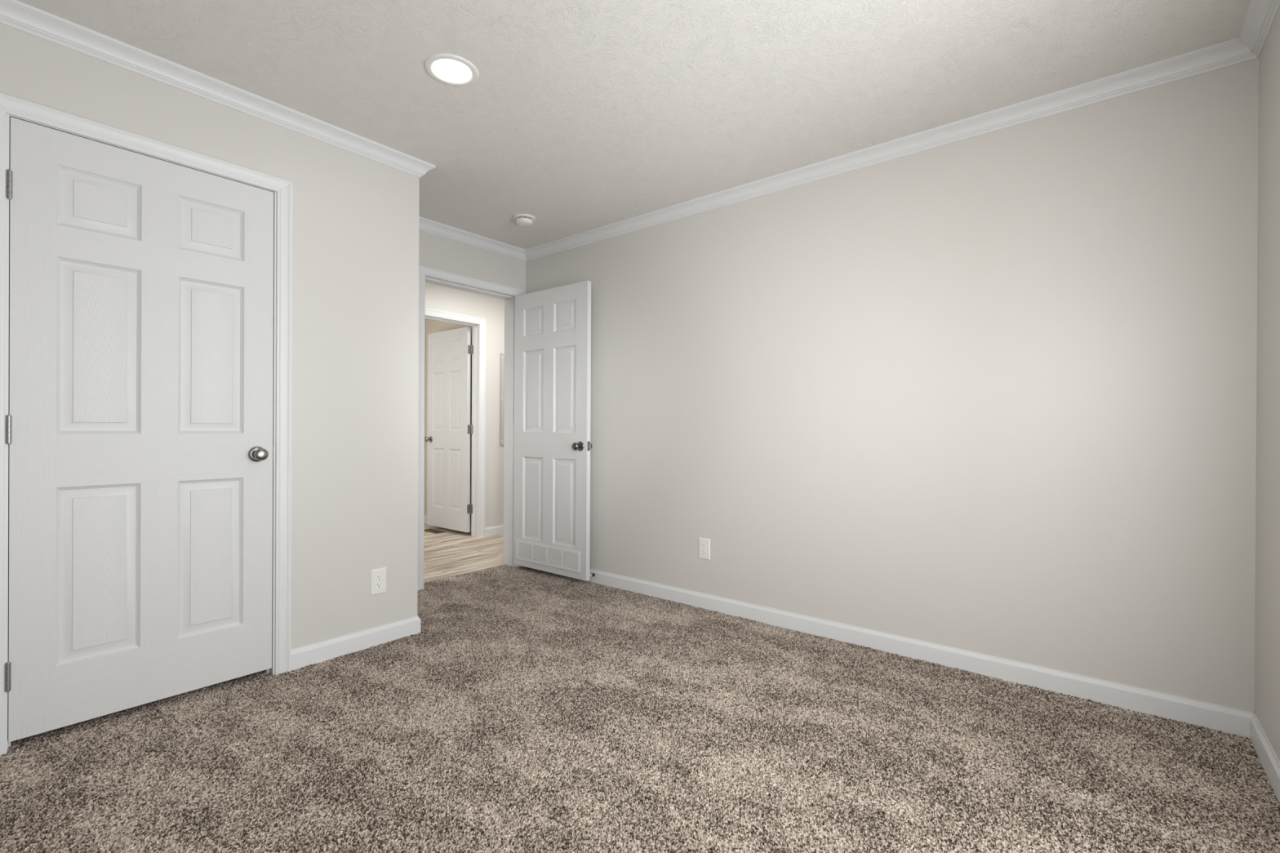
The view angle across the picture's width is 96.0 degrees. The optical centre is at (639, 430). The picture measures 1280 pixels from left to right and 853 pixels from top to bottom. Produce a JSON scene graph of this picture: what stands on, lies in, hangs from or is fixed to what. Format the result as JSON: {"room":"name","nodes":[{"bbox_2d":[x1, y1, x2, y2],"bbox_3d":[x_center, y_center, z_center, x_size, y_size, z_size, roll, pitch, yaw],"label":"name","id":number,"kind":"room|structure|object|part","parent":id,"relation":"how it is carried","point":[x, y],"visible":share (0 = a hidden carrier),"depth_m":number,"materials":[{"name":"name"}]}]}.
{"room":"empty bedroom","nodes":[
{"label":"empty bedroom","id":0,"kind":"room"},
{"bbox_2d":[0,22,419,649],"bbox_3d":[-1.894,-0.127,2.178,0.100,2.520,2.222,0,0,39],"label":"wall","id":1,"kind":"structure","parent":0,"point":[355,239],"depth_m":2.68,"materials":[{"name":"grey paint"}]},
{"bbox_2d":[0,92,293,755],"bbox_3d":[-1.837,-0.012,2.199,0.164,2.158,0.907,0,0,39],"label":"door","id":2,"kind":"structure","parent":1,"relation":"in","point":[146,282],"depth_m":2.13,"materials":[{"name":"white paint"}]},
{"bbox_3d":[-1.592,0.101,2.419,0.060,0.052,0.052,0,0,39],"label":"knob","id":3,"kind":"part","parent":2,"relation":"part of","materials":[{"name":"silver metal"}]},
{"bbox_2d":[290,615,421,671],"bbox_3d":[-1.424,1.017,3.178,0.487,0.099,1.228,0,0,-11],"label":"baseboard","id":4,"kind":"structure","parent":1,"relation":"attached to","point":[318,652],"depth_m":2.74,"materials":[{"name":"white paint"}]},
{"bbox_2d":[370,567,386,595],"bbox_3d":[-1.286,0.746,2.846,0.007,0.125,0.080,0,0,39],"label":"wall outlet","id":5,"kind":"object","parent":1,"relation":"attached to","point":[378,576],"visible":1,"depth_m":2.84,"materials":[{"name":"white plastic"}]},
{"bbox_2d":[375,582,382,588],"bbox_3d":[-1.284,0.766,2.845,0.002,0.027,0.034,0,0,39],"label":"receptacle","id":6,"kind":"object","parent":5,"relation":"attached to","point":[378,584],"depth_m":2.84,"materials":[{"name":"white plastic"}]},
{"bbox_2d":[375,574,382,580],"bbox_3d":[-1.284,0.727,2.845,0.002,0.027,0.034,0,0,39],"label":"receptacle","id":7,"kind":"object","parent":5,"relation":"attached to","point":[378,577],"depth_m":2.84,"materials":[{"name":"white plastic"}]},
{"bbox_2d":[0,0,1279,261],"bbox_3d":[-0.481,-1.346,1.881,3.932,0.066,3.544,0,0,39],"label":"crown molding","id":8,"kind":"structure","parent":1,"relation":"attached to","point":[1260,15],"depth_m":2.41,"materials":[{"name":"white paint"}]},
{"bbox_2d":[424,318,471,524],"bbox_3d":[-3.117,-0.138,4.864,1.160,2.520,6.800,0,0,39],"label":"wall","id":9,"kind":"structure","parent":0,"point":[432,326],"depth_m":6.43,"materials":[{"name":"beige paint"}]},
{"bbox_2d":[424,515,471,532],"bbox_3d":[-2.666,1.007,5.332,1.040,0.099,2.100,0,0,39],"label":"baseboard","id":10,"kind":"structure","parent":9,"relation":"attached to","point":[425,517],"depth_m":6.43,"materials":[{"name":"white paint"}]},
{"bbox_2d":[425,282,504,527],"bbox_3d":[-2.621,-0.135,4.459,0.121,2.520,6.800,0,0,39],"label":"wall","id":11,"kind":"structure","parent":0,"point":[438,297],"depth_m":5.76,"materials":[{"name":"grey paint"}]},
{"bbox_2d":[424,307,485,537],"bbox_3d":[-2.132,-0.024,5.629,0.872,2.166,0.869,0,0,39],"label":"door","id":12,"kind":"structure","parent":11,"relation":"in","point":[449,506],"depth_m":5.81,"materials":[{"name":"white paint"}]},
{"bbox_3d":[-2.232,0.095,6.087,0.052,0.052,0.060,0,0,39],"label":"knob","id":13,"kind":"part","parent":12,"relation":"part of","materials":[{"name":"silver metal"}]},
{"bbox_3d":[-1.694,0.781,5.715,0.001,0.089,0.032,0,0,39],"label":"hinge plate","id":14,"kind":"part","parent":12,"relation":"part of","materials":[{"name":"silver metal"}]},
{"bbox_3d":[-1.690,-0.009,5.714,0.001,0.089,0.032,0,0,39],"label":"hinge plate","id":15,"kind":"part","parent":12,"relation":"part of","materials":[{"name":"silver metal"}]},
{"bbox_3d":[-1.686,-0.799,5.713,0.001,0.087,0.032,0,0,39],"label":"hinge plate","id":16,"kind":"part","parent":12,"relation":"part of","materials":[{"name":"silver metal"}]},
{"bbox_2d":[484,524,503,536],"bbox_3d":[-0.979,1.014,6.377,0.012,0.099,1.748,0,0,39],"label":"baseboard","id":17,"kind":"structure","parent":11,"relation":"attached to","point":[495,530],"depth_m":5.78,"materials":[{"name":"white paint"}]},
{"bbox_2d":[499,353,504,444],"bbox_3d":[-1.280,-0.315,5.992,0.020,0.930,0.400,0,0,39],"label":"electrical panel","id":18,"kind":"object","parent":11,"relation":"attached to","point":[502,355],"visible":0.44,"depth_m":5.84,"materials":[{"name":"beige paint"}]},
{"bbox_2d":[423,523,506,582],"bbox_3d":[-2.639,1.086,4.471,2.410,0.079,6.800,0,0,39],"label":"floor","id":19,"kind":"structure","parent":0,"point":[449,553],"depth_m":4.93,"materials":[{"name":"beige laminate"}]},
{"bbox_2d":[424,528,445,533],"bbox_3d":[-2.131,1.044,5.965,0.270,0.005,0.108,0,0,39],"label":"floor vent","id":20,"kind":"object","parent":19,"relation":"in","point":[432,531],"visible":0.85,"depth_m":5.96,"materials":[{"name":"brown metal"}]},
{"bbox_2d":[418,230,525,290],"bbox_3d":[-1.666,-0.128,3.680,0.166,2.520,6.800,0,0,39],"label":"wall","id":21,"kind":"structure","parent":0,"point":[435,251],"depth_m":4.10,"materials":[{"name":"grey paint"}]},
{"bbox_2d":[417,264,591,591],"bbox_3d":[-0.952,-0.011,3.945,0.972,2.158,0.914,0,0,39],"label":"door","id":22,"kind":"structure","parent":21,"relation":"in","point":[547,444],"depth_m":4.14,"materials":[{"name":"white paint"}]},
{"bbox_3d":[-1.178,-0.010,4.135,0.016,2.152,0.895,0,0,39],"label":"casing","id":23,"kind":"part","parent":22,"relation":"part of","materials":[{"name":"white paint"}]},
{"bbox_2d":[515,539,580,573],"bbox_3d":[-0.670,0.903,4.164,0.672,0.150,0.006,0,0,39],"label":"vent grille","id":24,"kind":"object","parent":22,"relation":"attached to","point":[565,558],"depth_m":4.15,"materials":[{"name":"white metal"}]},
{"bbox_3d":[-0.426,0.110,3.933,0.052,0.052,0.060,0,0,39],"label":"knob","id":25,"kind":"part","parent":22,"relation":"part of","materials":[{"name":"silver metal"}]},
{"bbox_3d":[-0.346,0.108,3.934,0.002,0.064,0.025,0,0,39],"label":"latch plate","id":26,"kind":"part","parent":22,"relation":"part of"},
{"bbox_2d":[17,0,1249,248],"bbox_3d":[-0.498,-1.429,1.896,4.218,0.100,3.784,0,0,39],"label":"ceiling","id":27,"kind":"structure","parent":0,"point":[579,116],"depth_m":2.21,"materials":[{"name":"white paint"}]},
{"bbox_2d":[424,53,479,86],"bbox_3d":[-0.719,-1.379,2.212,0.200,0.006,0.200,0,0,39],"label":"recessed light","id":28,"kind":"object","parent":27,"relation":"in","point":[450,69],"visible":1,"depth_m":2.21,"materials":[{"name":"white plastic"}]},
{"bbox_2d":[512,213,535,226],"bbox_3d":[-0.749,-1.360,3.752,0.147,0.048,0.147,0,0,39],"label":"smoke detector","id":29,"kind":"object","parent":27,"relation":"attached to","point":[522,220],"visible":1,"depth_m":3.71,"materials":[{"name":"white plastic"}]},
{"bbox_2d":[525,57,1258,712],"bbox_3d":[0.717,-0.115,3.265,4.052,2.520,0.120,0,0,39],"label":"wall","id":30,"kind":"structure","parent":0,"point":[993,393],"depth_m":2.56,"materials":[{"name":"grey paint"}]},
{"bbox_2d":[698,537,710,559],"bbox_3d":[0.388,0.710,3.450,0.080,0.125,0.007,0,0,39],"label":"wall outlet","id":31,"kind":"object","parent":30,"relation":"attached to","point":[704,544],"visible":1,"depth_m":3.45,"materials":[{"name":"white plastic"}]},
{"bbox_2d":[586,568,1254,738],"bbox_3d":[0.623,1.028,3.254,3.932,0.099,0.012,0,0,39],"label":"baseboard","id":32,"kind":"structure","parent":30,"relation":"attached to","point":[1236,722],"depth_m":2.55,"materials":[{"name":"white paint"}]},
{"bbox_2d":[1254,6,1279,761],"bbox_3d":[1.046,-0.109,0.557,0.120,2.520,3.664,0,0,39],"label":"wall","id":33,"kind":"structure","parent":0,"point":[1267,601],"depth_m":1.86,"materials":[{"name":"grey paint"}]},
{"bbox_2d":[1249,712,1279,803],"bbox_3d":[1.026,1.034,0.647,0.012,0.099,3.544,0,0,39],"label":"baseboard","id":34,"kind":"structure","parent":33,"relation":"attached to","point":[1269,761],"depth_m":1.82,"materials":[{"name":"white paint"}]},
{"bbox_3d":[-0.495,1.111,1.888,4.178,0.060,3.784,0,0,39],"label":"floor","id":35,"kind":"structure","parent":0,"visible":0},
{"bbox_2d":[0,564,1279,852],"bbox_3d":[-0.403,1.067,2.108,4.050,0.017,3.062,0,0,39],"label":"carpet","id":36,"kind":"object","parent":35,"relation":"on","point":[529,710],"visible":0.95,"depth_m":1.88,"materials":[{"name":"brown carpet"}]}
]}

